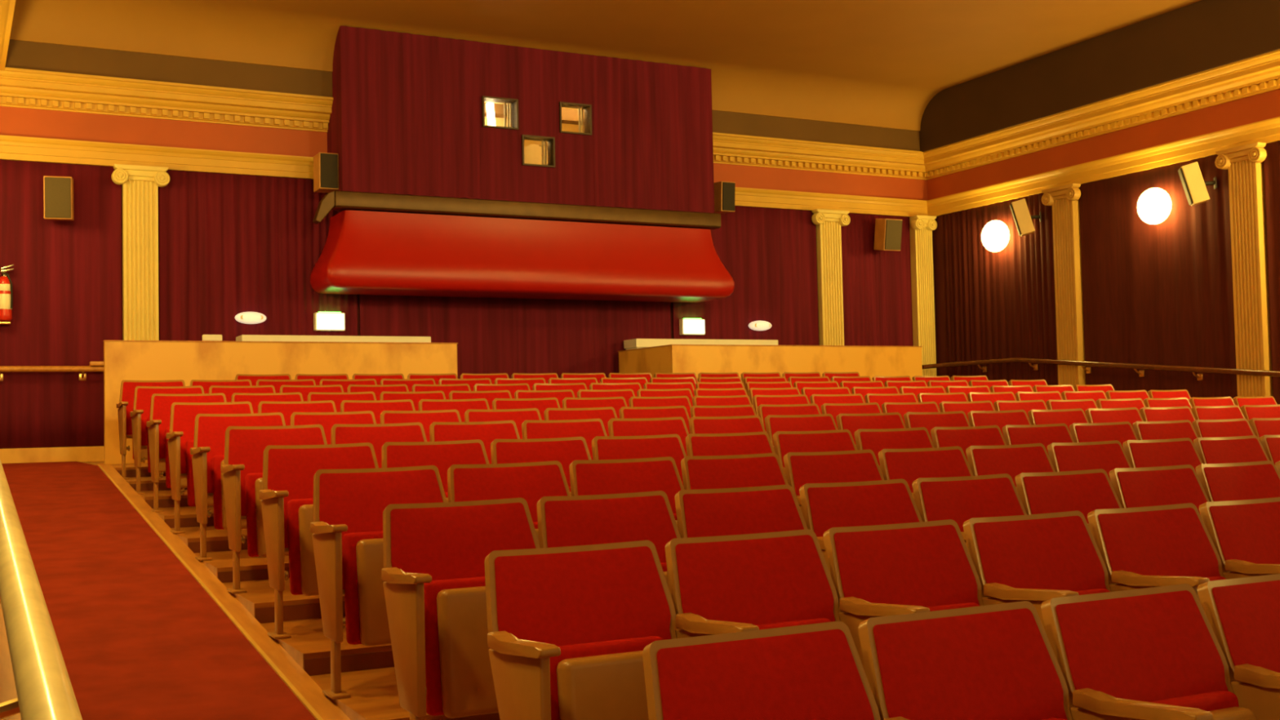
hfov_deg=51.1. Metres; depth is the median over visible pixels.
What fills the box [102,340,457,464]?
wall
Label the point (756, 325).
emergency light
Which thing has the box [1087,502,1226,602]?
seat
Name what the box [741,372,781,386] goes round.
seat
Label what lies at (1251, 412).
cushion
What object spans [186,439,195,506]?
seat cushion
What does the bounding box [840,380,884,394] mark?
seat
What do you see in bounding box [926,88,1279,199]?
trim
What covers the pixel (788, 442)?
cushion
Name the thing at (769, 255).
curtain
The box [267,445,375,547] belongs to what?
cushion
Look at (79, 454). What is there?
baseboard
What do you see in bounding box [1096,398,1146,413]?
seat
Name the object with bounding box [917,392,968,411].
seat
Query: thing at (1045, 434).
seat
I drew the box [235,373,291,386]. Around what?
seat
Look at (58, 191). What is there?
wall speaker
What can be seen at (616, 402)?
seat
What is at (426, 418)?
seat
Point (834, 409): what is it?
seat
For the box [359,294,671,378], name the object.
curtain
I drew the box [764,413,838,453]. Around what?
seat
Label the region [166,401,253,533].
seat
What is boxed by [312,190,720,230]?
ledge
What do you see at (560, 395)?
seat
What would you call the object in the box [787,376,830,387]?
seat
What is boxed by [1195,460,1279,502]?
seat
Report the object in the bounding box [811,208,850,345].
pilaster
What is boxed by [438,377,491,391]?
seat
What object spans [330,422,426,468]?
seat
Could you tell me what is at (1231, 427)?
seat
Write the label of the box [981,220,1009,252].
wall sconce
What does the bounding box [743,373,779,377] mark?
cushion
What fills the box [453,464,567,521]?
cushion
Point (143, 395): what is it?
cushion
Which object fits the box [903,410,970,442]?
seat
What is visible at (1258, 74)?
trim
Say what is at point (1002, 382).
seat
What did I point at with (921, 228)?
pilaster
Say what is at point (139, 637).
carpet
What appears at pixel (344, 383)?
seat
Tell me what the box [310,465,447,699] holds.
seat
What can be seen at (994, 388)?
seat
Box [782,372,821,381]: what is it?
seat
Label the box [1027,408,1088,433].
seat
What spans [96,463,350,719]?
trim
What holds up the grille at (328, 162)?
attached to the wall speaker at (326, 165)
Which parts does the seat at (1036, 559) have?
panel, armrest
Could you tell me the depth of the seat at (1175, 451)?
7.49 m
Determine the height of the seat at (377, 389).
0.821 m
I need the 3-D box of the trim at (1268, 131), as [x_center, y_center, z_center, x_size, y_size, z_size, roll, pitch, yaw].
[7.682,-2.488,11.527,0.115,0.225,16.150,0,-3,-27]
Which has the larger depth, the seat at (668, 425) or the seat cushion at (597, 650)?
the seat at (668, 425)
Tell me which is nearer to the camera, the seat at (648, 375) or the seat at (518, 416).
the seat at (518, 416)
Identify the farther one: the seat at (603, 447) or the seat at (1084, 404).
the seat at (1084, 404)
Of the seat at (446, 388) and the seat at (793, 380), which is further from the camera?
the seat at (793, 380)
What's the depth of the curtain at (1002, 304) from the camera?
17.37 m
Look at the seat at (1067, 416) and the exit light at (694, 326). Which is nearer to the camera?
the seat at (1067, 416)
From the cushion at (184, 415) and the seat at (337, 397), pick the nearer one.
the cushion at (184, 415)
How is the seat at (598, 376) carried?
on the floor
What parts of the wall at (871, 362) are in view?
panel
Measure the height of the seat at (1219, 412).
0.821 m
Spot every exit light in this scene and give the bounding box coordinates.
[313,311,345,331]
[679,318,705,335]
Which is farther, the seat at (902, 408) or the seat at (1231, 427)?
the seat at (902, 408)
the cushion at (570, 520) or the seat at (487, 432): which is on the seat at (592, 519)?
the cushion at (570, 520)
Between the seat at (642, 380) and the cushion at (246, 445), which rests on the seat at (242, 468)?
the cushion at (246, 445)
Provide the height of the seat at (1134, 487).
0.821 m
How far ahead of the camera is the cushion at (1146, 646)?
3.38 m
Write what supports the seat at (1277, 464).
on the floor
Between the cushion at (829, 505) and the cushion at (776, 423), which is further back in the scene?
the cushion at (776, 423)
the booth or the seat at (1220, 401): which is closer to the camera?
the seat at (1220, 401)
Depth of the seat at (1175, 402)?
11.61 m
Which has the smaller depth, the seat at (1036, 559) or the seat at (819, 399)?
the seat at (1036, 559)
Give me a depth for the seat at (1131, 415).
9.97 m
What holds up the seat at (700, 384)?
on the floor
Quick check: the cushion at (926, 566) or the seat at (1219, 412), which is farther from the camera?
the seat at (1219, 412)
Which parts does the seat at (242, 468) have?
panel, armrest, leg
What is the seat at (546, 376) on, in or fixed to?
on the floor
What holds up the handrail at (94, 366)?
attached to the wall at (358, 297)
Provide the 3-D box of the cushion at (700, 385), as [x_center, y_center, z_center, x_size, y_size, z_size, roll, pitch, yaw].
[0.807,0.448,12.793,0.517,0.452,0.221,0,-3,-27]
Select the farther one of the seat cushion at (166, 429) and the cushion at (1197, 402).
the cushion at (1197, 402)
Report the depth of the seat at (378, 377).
13.27 m
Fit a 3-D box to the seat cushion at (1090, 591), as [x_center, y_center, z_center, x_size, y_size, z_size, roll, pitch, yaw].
[1.399,0.970,4.338,0.376,0.428,0.116,0,-3,-27]
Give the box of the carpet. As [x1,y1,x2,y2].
[1,461,315,719]
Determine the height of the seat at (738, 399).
0.821 m
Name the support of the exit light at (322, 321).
attached to the curtain at (230, 245)
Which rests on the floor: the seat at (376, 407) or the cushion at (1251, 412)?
the seat at (376, 407)
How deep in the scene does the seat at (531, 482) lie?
5.68 m
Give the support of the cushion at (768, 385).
on the seat at (784, 384)
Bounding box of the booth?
[327,26,714,213]
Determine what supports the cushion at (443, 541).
on the seat at (433, 573)
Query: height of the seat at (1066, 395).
0.821 m
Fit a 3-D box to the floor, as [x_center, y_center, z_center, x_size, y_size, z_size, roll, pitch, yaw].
[2.169,1.586,8.504,12.875,1.888,16.250,0,-3,-27]
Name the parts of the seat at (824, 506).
armrest, panel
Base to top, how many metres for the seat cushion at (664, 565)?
0.428 m
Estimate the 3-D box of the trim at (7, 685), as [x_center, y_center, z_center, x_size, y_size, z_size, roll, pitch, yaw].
[-2.901,1.283,5.868,0.545,1.338,16.000,0,-3,-27]
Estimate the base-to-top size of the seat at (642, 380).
0.821 m
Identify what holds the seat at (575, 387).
on the floor
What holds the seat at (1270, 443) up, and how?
on the floor
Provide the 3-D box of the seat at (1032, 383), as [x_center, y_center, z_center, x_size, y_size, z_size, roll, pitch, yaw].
[4.364,0.614,14.473,0.651,0.821,0.538,0,-3,-27]
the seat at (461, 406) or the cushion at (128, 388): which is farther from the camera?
the cushion at (128, 388)
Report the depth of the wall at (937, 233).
18.50 m
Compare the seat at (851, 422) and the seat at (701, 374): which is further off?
the seat at (701, 374)
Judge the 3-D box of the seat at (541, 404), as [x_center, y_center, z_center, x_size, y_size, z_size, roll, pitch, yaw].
[-0.755,0.679,9.678,0.590,0.821,0.538,0,-3,-27]
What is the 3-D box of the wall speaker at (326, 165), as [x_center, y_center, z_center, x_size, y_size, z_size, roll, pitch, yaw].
[-3.429,-2.009,14.515,0.210,0.390,0.498,0,-3,-27]
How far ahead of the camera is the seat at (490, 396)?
10.74 m
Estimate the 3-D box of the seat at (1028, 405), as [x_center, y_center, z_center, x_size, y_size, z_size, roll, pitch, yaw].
[3.166,0.724,10.630,0.590,0.821,0.538,0,-3,-27]
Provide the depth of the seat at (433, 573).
4.32 m
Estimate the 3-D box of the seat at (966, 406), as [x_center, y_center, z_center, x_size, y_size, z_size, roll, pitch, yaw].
[2.668,0.723,10.373,0.590,0.821,0.538,0,-3,-27]
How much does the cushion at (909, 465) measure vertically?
0.452 m
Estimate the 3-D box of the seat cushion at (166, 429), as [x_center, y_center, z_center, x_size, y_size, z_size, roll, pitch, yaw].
[-3.176,0.691,9.524,0.376,0.428,0.116,0,-3,-27]
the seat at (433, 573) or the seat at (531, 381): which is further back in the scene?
the seat at (531, 381)
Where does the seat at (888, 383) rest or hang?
on the floor
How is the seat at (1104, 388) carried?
on the floor
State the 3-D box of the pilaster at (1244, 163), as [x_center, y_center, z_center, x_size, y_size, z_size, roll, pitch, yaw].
[6.356,-0.590,13.988,0.197,3.287,0.562,0,-3,-27]
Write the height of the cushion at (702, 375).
0.452 m
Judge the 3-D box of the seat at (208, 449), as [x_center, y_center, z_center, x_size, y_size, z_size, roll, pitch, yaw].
[-2.305,0.717,7.798,0.590,0.821,0.538,0,-3,-27]
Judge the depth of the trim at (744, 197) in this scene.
17.84 m
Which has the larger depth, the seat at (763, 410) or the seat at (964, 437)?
the seat at (763, 410)
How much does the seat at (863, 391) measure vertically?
0.821 m
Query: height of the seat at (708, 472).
0.821 m
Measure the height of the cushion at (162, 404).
0.452 m
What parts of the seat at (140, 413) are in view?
panel, armrest, leg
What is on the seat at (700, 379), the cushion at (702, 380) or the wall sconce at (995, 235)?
the cushion at (702, 380)
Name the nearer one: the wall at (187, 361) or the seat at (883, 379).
the wall at (187, 361)
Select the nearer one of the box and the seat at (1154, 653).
the seat at (1154, 653)
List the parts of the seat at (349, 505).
panel, armrest, leg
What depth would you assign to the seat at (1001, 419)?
9.45 m
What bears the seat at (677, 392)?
on the floor
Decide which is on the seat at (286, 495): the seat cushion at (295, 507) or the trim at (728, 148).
the seat cushion at (295, 507)
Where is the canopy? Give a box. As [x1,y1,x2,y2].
[310,209,734,302]
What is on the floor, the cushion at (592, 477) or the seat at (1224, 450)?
the seat at (1224, 450)
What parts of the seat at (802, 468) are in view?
armrest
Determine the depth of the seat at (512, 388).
11.85 m
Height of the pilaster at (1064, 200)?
3.043 m
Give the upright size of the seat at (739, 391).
0.821 m
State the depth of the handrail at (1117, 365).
15.51 m
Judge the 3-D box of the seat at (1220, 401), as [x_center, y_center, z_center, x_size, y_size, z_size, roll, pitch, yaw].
[5.155,0.726,11.660,0.590,0.821,0.538,0,-3,-27]
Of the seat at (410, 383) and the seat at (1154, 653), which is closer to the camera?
the seat at (1154, 653)
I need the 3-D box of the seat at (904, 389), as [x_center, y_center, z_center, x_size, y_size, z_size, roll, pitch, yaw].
[2.786,0.649,12.583,0.590,0.821,0.538,0,-3,-27]
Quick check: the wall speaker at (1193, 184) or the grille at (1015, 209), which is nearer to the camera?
the wall speaker at (1193, 184)
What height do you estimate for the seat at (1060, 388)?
0.821 m
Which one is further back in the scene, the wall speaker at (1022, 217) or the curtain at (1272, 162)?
the wall speaker at (1022, 217)
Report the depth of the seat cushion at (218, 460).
7.72 m
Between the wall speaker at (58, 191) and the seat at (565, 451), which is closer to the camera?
the seat at (565, 451)
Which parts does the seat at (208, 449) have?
panel, armrest, leg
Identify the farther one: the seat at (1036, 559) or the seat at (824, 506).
the seat at (824, 506)
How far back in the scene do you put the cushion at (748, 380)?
14.23 m
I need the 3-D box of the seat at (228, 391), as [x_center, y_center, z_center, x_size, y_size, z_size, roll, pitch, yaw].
[-3.123,0.604,10.598,0.590,0.821,0.538,0,-3,-27]
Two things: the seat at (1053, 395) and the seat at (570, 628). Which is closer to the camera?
the seat at (570, 628)
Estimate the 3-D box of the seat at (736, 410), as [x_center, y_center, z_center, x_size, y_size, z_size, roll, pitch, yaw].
[0.679,0.721,9.343,0.590,0.821,0.538,0,-3,-27]
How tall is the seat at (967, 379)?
0.821 m
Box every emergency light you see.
[235,311,266,324]
[748,320,771,330]
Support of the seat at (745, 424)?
on the floor
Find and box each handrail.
[0,361,103,381]
[0,459,82,719]
[921,357,1279,380]
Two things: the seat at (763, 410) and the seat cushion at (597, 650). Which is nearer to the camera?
the seat cushion at (597, 650)
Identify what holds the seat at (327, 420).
on the floor
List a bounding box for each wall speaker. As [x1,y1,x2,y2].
[43,175,73,220]
[313,152,338,192]
[714,181,735,213]
[874,218,902,250]
[1009,198,1041,236]
[1177,161,1217,206]
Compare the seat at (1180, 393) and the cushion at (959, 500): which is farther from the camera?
the seat at (1180, 393)
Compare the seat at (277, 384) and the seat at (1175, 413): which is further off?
the seat at (277, 384)
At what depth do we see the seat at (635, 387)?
12.37 m
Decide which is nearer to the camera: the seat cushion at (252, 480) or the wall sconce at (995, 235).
the seat cushion at (252, 480)
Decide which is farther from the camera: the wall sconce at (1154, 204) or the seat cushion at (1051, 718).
the wall sconce at (1154, 204)
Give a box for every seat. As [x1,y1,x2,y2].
[116,379,185,479]
[129,385,204,494]
[146,392,226,512]
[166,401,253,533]
[190,379,252,393]
[190,412,285,560]
[208,385,275,402]
[220,424,327,593]
[231,391,303,413]
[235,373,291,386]
[256,378,315,393]
[257,400,336,426]
[258,442,378,639]
[280,384,343,401]
[290,410,376,444]
[294,373,349,385]
[307,391,376,412]
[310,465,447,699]
[319,378,377,392]
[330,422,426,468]
[340,399,415,423]
[347,384,408,400]
[352,373,404,385]
[380,378,435,391]
[380,391,445,410]
[380,409,461,441]
[381,439,488,502]
[381,497,540,719]
[407,373,457,384]
[412,383,471,399]
[418,398,489,422]
[429,420,519,463]
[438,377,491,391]
[447,460,570,544]
[448,390,511,409]
[460,373,509,383]
[464,408,542,439]
[473,383,530,398]
[484,540,676,719]
[490,436,591,495]
[492,397,559,420]
[494,377,546,390]
[511,373,558,383]
[514,389,574,408]
[521,418,607,459]
[533,382,586,397]
[537,490,680,630]
[543,406,617,435]
[548,377,597,389]
[560,373,606,382]
[562,396,626,417]
[568,456,684,528]
[577,388,635,406]
[589,382,641,396]
[591,434,686,484]
[600,377,647,389]
[608,373,652,382]
[608,417,688,456]
[618,405,689,434]
[628,395,691,418]
[636,388,693,406]
[642,621,880,719]
[643,382,694,397]
[649,377,696,390]
[653,372,697,382]
[665,528,839,638]
[675,484,807,537]
[680,453,788,489]
[685,431,774,456]
[688,415,765,433]
[689,404,756,417]
[692,395,751,405]
[693,387,747,395]
[695,382,744,388]
[697,372,739,377]
[697,377,742,382]
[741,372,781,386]
[743,376,786,391]
[745,381,792,396]
[748,387,799,405]
[752,394,809,415]
[757,403,821,431]
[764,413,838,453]
[773,429,857,479]
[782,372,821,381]
[783,448,884,515]
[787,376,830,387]
[793,381,839,394]
[799,479,922,612]
[800,386,850,404]
[809,393,865,413]
[821,402,882,429]
[822,372,860,381]
[822,519,983,674]
[831,376,871,386]
[835,412,906,445]
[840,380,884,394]
[851,386,899,403]
[854,426,934,469]
[858,600,1072,719]
[864,392,917,412]
[872,375,911,386]
[878,446,973,502]
[881,401,940,424]
[884,380,927,393]
[899,386,946,402]
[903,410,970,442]
[911,473,1026,546]
[912,375,951,386]
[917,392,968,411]
[927,380,968,391]
[930,425,1006,462]
[938,400,995,421]
[945,385,991,401]
[951,375,988,385]
[963,511,1111,635]
[965,443,1055,491]
[967,391,1016,408]
[967,409,1031,437]
[968,379,1008,391]
[990,385,1033,398]
[993,400,1048,418]
[1002,423,1074,455]
[1008,379,1047,390]
[1014,468,1122,529]
[1015,391,1062,407]
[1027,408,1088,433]
[1032,384,1075,396]
[1040,583,1256,719]
[1046,399,1097,416]
[1047,440,1131,481]
[1061,390,1106,405]
[1069,421,1137,449]
[1074,384,1115,395]
[1084,407,1143,429]
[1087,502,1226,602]
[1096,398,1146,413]
[1105,390,1150,401]
[1109,464,1209,513]
[1122,437,1202,471]
[1132,419,1198,442]
[1139,406,1195,424]
[1143,397,1191,408]
[1147,389,1191,400]
[1189,396,1235,407]
[1191,404,1244,419]
[1191,417,1254,437]
[1193,435,1269,463]
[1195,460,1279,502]
[1197,573,1279,719]
[1199,497,1279,579]
[1232,395,1277,407]
[1240,404,1279,422]
[1248,417,1279,439]
[1259,435,1279,464]
[1275,461,1279,474]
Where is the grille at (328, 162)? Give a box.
[320,153,337,188]
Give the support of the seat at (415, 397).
on the floor
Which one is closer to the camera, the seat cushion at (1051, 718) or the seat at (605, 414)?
the seat cushion at (1051, 718)
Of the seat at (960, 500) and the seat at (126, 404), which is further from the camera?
the seat at (126, 404)
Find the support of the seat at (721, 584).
on the floor
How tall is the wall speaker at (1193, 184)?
0.455 m
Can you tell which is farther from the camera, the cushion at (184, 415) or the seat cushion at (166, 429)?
the seat cushion at (166, 429)
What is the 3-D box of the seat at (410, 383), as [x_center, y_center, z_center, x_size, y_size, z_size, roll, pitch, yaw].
[-2.064,0.571,12.206,0.590,0.821,0.538,0,-3,-27]
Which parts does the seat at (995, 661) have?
armrest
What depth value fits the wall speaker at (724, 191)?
16.59 m
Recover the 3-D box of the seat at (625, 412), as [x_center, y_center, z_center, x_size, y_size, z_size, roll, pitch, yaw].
[0.182,0.720,9.085,0.590,0.821,0.538,0,-3,-27]
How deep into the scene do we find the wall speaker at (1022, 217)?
16.64 m
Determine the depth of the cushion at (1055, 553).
4.48 m
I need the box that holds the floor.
[81,461,493,719]
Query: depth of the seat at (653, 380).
13.72 m
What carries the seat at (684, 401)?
on the floor
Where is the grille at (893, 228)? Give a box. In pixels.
[884,219,902,249]
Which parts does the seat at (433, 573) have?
panel, armrest, leg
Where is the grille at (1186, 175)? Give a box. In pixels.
[1177,168,1193,205]
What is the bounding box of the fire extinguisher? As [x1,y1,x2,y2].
[0,264,13,324]
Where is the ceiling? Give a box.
[9,0,1201,131]
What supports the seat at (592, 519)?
on the floor
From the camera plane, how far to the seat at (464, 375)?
13.80 m
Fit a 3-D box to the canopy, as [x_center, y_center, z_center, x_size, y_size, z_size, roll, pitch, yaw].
[-1.217,-1.161,15.424,4.976,0.840,0.754,0,-3,-27]
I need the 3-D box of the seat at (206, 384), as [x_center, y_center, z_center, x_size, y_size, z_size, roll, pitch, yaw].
[-3.556,0.569,11.434,0.590,0.821,0.538,0,-3,-27]
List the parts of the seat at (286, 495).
panel, armrest, leg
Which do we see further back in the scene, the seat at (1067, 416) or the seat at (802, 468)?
the seat at (1067, 416)
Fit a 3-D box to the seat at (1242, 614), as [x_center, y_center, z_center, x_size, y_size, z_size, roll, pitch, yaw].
[1.823,0.992,3.478,0.590,0.821,0.538,0,-3,-27]
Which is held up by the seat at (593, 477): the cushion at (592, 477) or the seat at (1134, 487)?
the cushion at (592, 477)
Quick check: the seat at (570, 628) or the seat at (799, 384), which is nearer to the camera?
the seat at (570, 628)
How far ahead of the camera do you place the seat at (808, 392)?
12.28 m
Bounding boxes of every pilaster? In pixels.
[111,164,169,340]
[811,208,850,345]
[909,214,937,376]
[1041,182,1085,388]
[1214,142,1272,396]
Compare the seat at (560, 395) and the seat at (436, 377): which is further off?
the seat at (436, 377)
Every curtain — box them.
[0,160,122,448]
[158,169,357,341]
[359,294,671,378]
[672,205,819,345]
[840,213,913,346]
[941,192,1057,385]
[1078,154,1237,399]
[1263,140,1279,404]
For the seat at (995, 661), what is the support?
on the floor
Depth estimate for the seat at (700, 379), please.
13.97 m
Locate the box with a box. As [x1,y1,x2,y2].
[202,334,222,341]
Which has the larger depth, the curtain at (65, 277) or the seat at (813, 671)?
the curtain at (65, 277)
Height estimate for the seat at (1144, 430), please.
0.821 m
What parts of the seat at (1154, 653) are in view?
panel, armrest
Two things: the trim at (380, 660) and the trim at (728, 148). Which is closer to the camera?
the trim at (380, 660)
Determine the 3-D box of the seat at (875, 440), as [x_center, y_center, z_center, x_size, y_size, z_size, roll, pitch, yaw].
[1.565,0.798,7.630,0.590,0.821,0.538,0,-3,-27]
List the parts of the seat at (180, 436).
panel, armrest, leg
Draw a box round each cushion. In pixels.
[121,381,183,435]
[132,409,133,459]
[135,387,202,445]
[146,417,151,472]
[152,395,224,458]
[164,427,171,488]
[173,404,251,473]
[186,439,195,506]
[197,414,283,493]
[212,454,224,529]
[228,426,324,515]
[244,472,262,556]
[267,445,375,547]
[287,498,313,595]
[319,469,443,589]
[342,530,382,644]
[390,502,535,580]
[423,576,485,715]
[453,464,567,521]
[494,546,671,645]
[533,521,537,528]
[544,495,676,563]
[549,635,662,719]
[575,460,680,513]
[660,562,667,571]
[698,383,742,388]
[700,377,741,382]
[701,373,737,377]
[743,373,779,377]
[746,377,785,382]
[748,382,791,389]
[752,389,798,395]
[755,617,831,630]
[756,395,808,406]
[769,416,835,444]
[778,431,855,467]
[790,453,881,495]
[807,483,919,537]
[834,524,979,607]
[884,448,970,492]
[920,477,1024,532]
[926,602,979,611]
[973,515,1106,591]
[1041,717,1065,719]
[1056,590,1228,702]
[1073,588,1110,595]
[1097,507,1220,577]
[1151,690,1239,711]
[1193,398,1233,406]
[1204,576,1226,581]
[1209,501,1279,564]
[1212,580,1279,672]
[1245,406,1279,419]
[1254,420,1279,437]
[1266,437,1279,464]
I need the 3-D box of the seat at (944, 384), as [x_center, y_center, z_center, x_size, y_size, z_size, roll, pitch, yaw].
[3.342,0.613,13.944,0.590,0.821,0.538,0,-3,-27]
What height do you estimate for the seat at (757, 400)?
0.821 m
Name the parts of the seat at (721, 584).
panel, armrest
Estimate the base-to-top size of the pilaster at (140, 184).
3.024 m
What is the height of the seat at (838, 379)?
0.821 m
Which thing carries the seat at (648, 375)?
on the floor
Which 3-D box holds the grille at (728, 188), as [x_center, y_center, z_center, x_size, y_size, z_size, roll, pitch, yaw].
[1.100,-2.026,16.590,0.176,0.345,0.041,0,-3,-27]
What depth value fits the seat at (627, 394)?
11.26 m
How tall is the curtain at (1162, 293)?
3.257 m
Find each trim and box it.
[0,0,15,70]
[0,66,333,132]
[0,106,327,156]
[0,134,313,179]
[0,599,21,719]
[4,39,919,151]
[89,462,323,719]
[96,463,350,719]
[116,469,500,719]
[712,132,926,180]
[713,163,927,200]
[734,186,927,217]
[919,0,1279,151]
[923,48,1279,180]
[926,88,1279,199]
[926,116,1279,216]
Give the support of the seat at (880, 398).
on the floor
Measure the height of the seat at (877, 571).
0.821 m
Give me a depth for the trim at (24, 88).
13.88 m
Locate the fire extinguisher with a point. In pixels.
(6, 284)
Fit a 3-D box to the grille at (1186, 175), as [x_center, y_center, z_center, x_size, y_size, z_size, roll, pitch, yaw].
[5.882,-1.868,14.443,0.118,0.393,0.146,-2,-3,13]
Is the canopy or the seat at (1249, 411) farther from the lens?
the canopy
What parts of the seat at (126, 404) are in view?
panel, armrest, leg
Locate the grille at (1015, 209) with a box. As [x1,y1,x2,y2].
[1009,204,1021,235]
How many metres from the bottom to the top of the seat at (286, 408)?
0.821 m
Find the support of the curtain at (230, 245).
attached to the wall at (358, 297)
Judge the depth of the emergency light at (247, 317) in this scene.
14.26 m
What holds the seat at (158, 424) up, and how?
on the floor
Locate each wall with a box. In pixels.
[0,184,673,448]
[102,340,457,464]
[617,344,922,381]
[932,160,1273,396]
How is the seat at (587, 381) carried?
on the floor
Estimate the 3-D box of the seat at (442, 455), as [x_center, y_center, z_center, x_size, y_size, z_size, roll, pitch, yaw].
[-0.921,0.795,6.343,0.590,0.821,0.538,0,-3,-27]
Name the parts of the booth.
pane, pane, pane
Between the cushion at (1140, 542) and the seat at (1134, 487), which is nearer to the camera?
the cushion at (1140, 542)
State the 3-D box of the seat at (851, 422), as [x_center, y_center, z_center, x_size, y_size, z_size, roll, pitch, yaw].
[1.623,0.753,8.738,0.590,0.821,0.538,0,-3,-27]
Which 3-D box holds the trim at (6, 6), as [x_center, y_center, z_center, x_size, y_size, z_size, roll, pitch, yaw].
[-3.970,-2.972,8.058,0.649,0.327,11.650,0,-3,-27]
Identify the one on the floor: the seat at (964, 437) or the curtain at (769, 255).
the seat at (964, 437)
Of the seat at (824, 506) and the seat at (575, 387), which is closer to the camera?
the seat at (824, 506)
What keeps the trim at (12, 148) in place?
attached to the wall at (358, 297)
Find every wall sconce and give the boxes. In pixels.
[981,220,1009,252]
[1137,187,1171,224]
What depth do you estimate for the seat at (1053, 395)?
12.20 m
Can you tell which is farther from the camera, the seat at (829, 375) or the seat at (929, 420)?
the seat at (829, 375)
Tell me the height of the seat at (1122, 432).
0.821 m
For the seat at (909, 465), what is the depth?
6.71 m
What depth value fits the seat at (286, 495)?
6.03 m
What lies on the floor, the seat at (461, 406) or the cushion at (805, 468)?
the seat at (461, 406)
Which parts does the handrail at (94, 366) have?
rail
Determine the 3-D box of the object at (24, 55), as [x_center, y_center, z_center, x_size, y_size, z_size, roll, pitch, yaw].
[-1.281,-3.000,15.867,11.365,0.315,0.290,0,-3,-27]
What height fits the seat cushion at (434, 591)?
0.428 m
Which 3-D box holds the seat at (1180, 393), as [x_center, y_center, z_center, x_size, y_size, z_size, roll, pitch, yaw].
[5.240,0.687,12.781,0.651,0.821,0.538,0,-3,-27]
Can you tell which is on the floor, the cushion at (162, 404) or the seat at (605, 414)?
the seat at (605, 414)
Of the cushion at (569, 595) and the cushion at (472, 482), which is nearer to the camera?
the cushion at (569, 595)
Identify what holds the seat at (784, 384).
on the floor
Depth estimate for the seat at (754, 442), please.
7.31 m
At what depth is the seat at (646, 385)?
12.62 m
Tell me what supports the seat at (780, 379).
on the floor
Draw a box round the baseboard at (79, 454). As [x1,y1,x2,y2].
[0,445,104,463]
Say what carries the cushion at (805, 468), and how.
on the seat at (802, 468)
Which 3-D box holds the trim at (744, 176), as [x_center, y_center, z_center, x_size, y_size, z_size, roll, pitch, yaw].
[2.317,-2.357,17.829,3.850,0.320,0.030,0,-3,-27]
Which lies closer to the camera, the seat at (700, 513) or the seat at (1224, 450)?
the seat at (700, 513)
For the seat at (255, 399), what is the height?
0.821 m
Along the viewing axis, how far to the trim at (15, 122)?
14.00 m
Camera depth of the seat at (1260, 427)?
9.30 m
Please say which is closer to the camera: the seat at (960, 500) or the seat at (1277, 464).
the seat at (960, 500)
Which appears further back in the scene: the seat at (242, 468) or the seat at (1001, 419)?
the seat at (1001, 419)
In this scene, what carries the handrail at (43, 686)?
attached to the wall
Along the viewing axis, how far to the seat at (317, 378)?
13.01 m
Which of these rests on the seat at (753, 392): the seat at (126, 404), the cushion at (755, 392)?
the cushion at (755, 392)
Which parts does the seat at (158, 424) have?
panel, armrest, leg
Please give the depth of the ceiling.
14.64 m
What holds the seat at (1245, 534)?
on the floor
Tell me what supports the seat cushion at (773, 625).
on the seat at (721, 584)
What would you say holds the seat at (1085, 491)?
on the floor
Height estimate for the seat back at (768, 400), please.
0.452 m
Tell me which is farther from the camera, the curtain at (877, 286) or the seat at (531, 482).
the curtain at (877, 286)
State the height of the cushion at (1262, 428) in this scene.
0.452 m
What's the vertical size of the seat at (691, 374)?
0.821 m
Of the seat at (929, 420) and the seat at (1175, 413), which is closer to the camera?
the seat at (929, 420)
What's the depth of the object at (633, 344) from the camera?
16.36 m
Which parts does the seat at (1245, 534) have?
panel, armrest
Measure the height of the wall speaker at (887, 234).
0.450 m
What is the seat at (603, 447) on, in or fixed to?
on the floor
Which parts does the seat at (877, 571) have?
panel, armrest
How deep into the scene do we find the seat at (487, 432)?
7.65 m
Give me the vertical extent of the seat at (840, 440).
0.821 m
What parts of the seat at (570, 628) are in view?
panel, armrest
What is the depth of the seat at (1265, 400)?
12.13 m
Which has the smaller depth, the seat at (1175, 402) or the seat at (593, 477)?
the seat at (593, 477)
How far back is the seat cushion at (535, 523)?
5.55 m
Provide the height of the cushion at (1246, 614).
0.452 m
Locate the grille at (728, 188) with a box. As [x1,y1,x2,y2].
[722,182,735,210]
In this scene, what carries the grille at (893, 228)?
attached to the wall speaker at (887, 234)
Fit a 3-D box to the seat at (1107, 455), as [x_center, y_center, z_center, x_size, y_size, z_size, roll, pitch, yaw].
[2.502,0.841,7.040,0.590,0.821,0.538,0,-3,-27]
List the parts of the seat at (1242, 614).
panel, armrest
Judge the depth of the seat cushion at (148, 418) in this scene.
10.26 m
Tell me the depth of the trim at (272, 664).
6.16 m
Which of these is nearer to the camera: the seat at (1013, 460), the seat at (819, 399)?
the seat at (1013, 460)
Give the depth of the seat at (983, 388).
13.05 m
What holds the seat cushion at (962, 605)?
on the seat at (877, 571)
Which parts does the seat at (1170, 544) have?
panel, armrest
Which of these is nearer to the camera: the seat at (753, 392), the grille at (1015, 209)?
the seat at (753, 392)
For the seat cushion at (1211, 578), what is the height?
0.428 m
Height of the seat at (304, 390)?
0.821 m
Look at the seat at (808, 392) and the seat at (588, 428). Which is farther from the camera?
the seat at (808, 392)
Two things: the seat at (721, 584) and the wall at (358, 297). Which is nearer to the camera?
the seat at (721, 584)
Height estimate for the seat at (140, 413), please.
0.821 m
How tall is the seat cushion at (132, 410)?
0.428 m

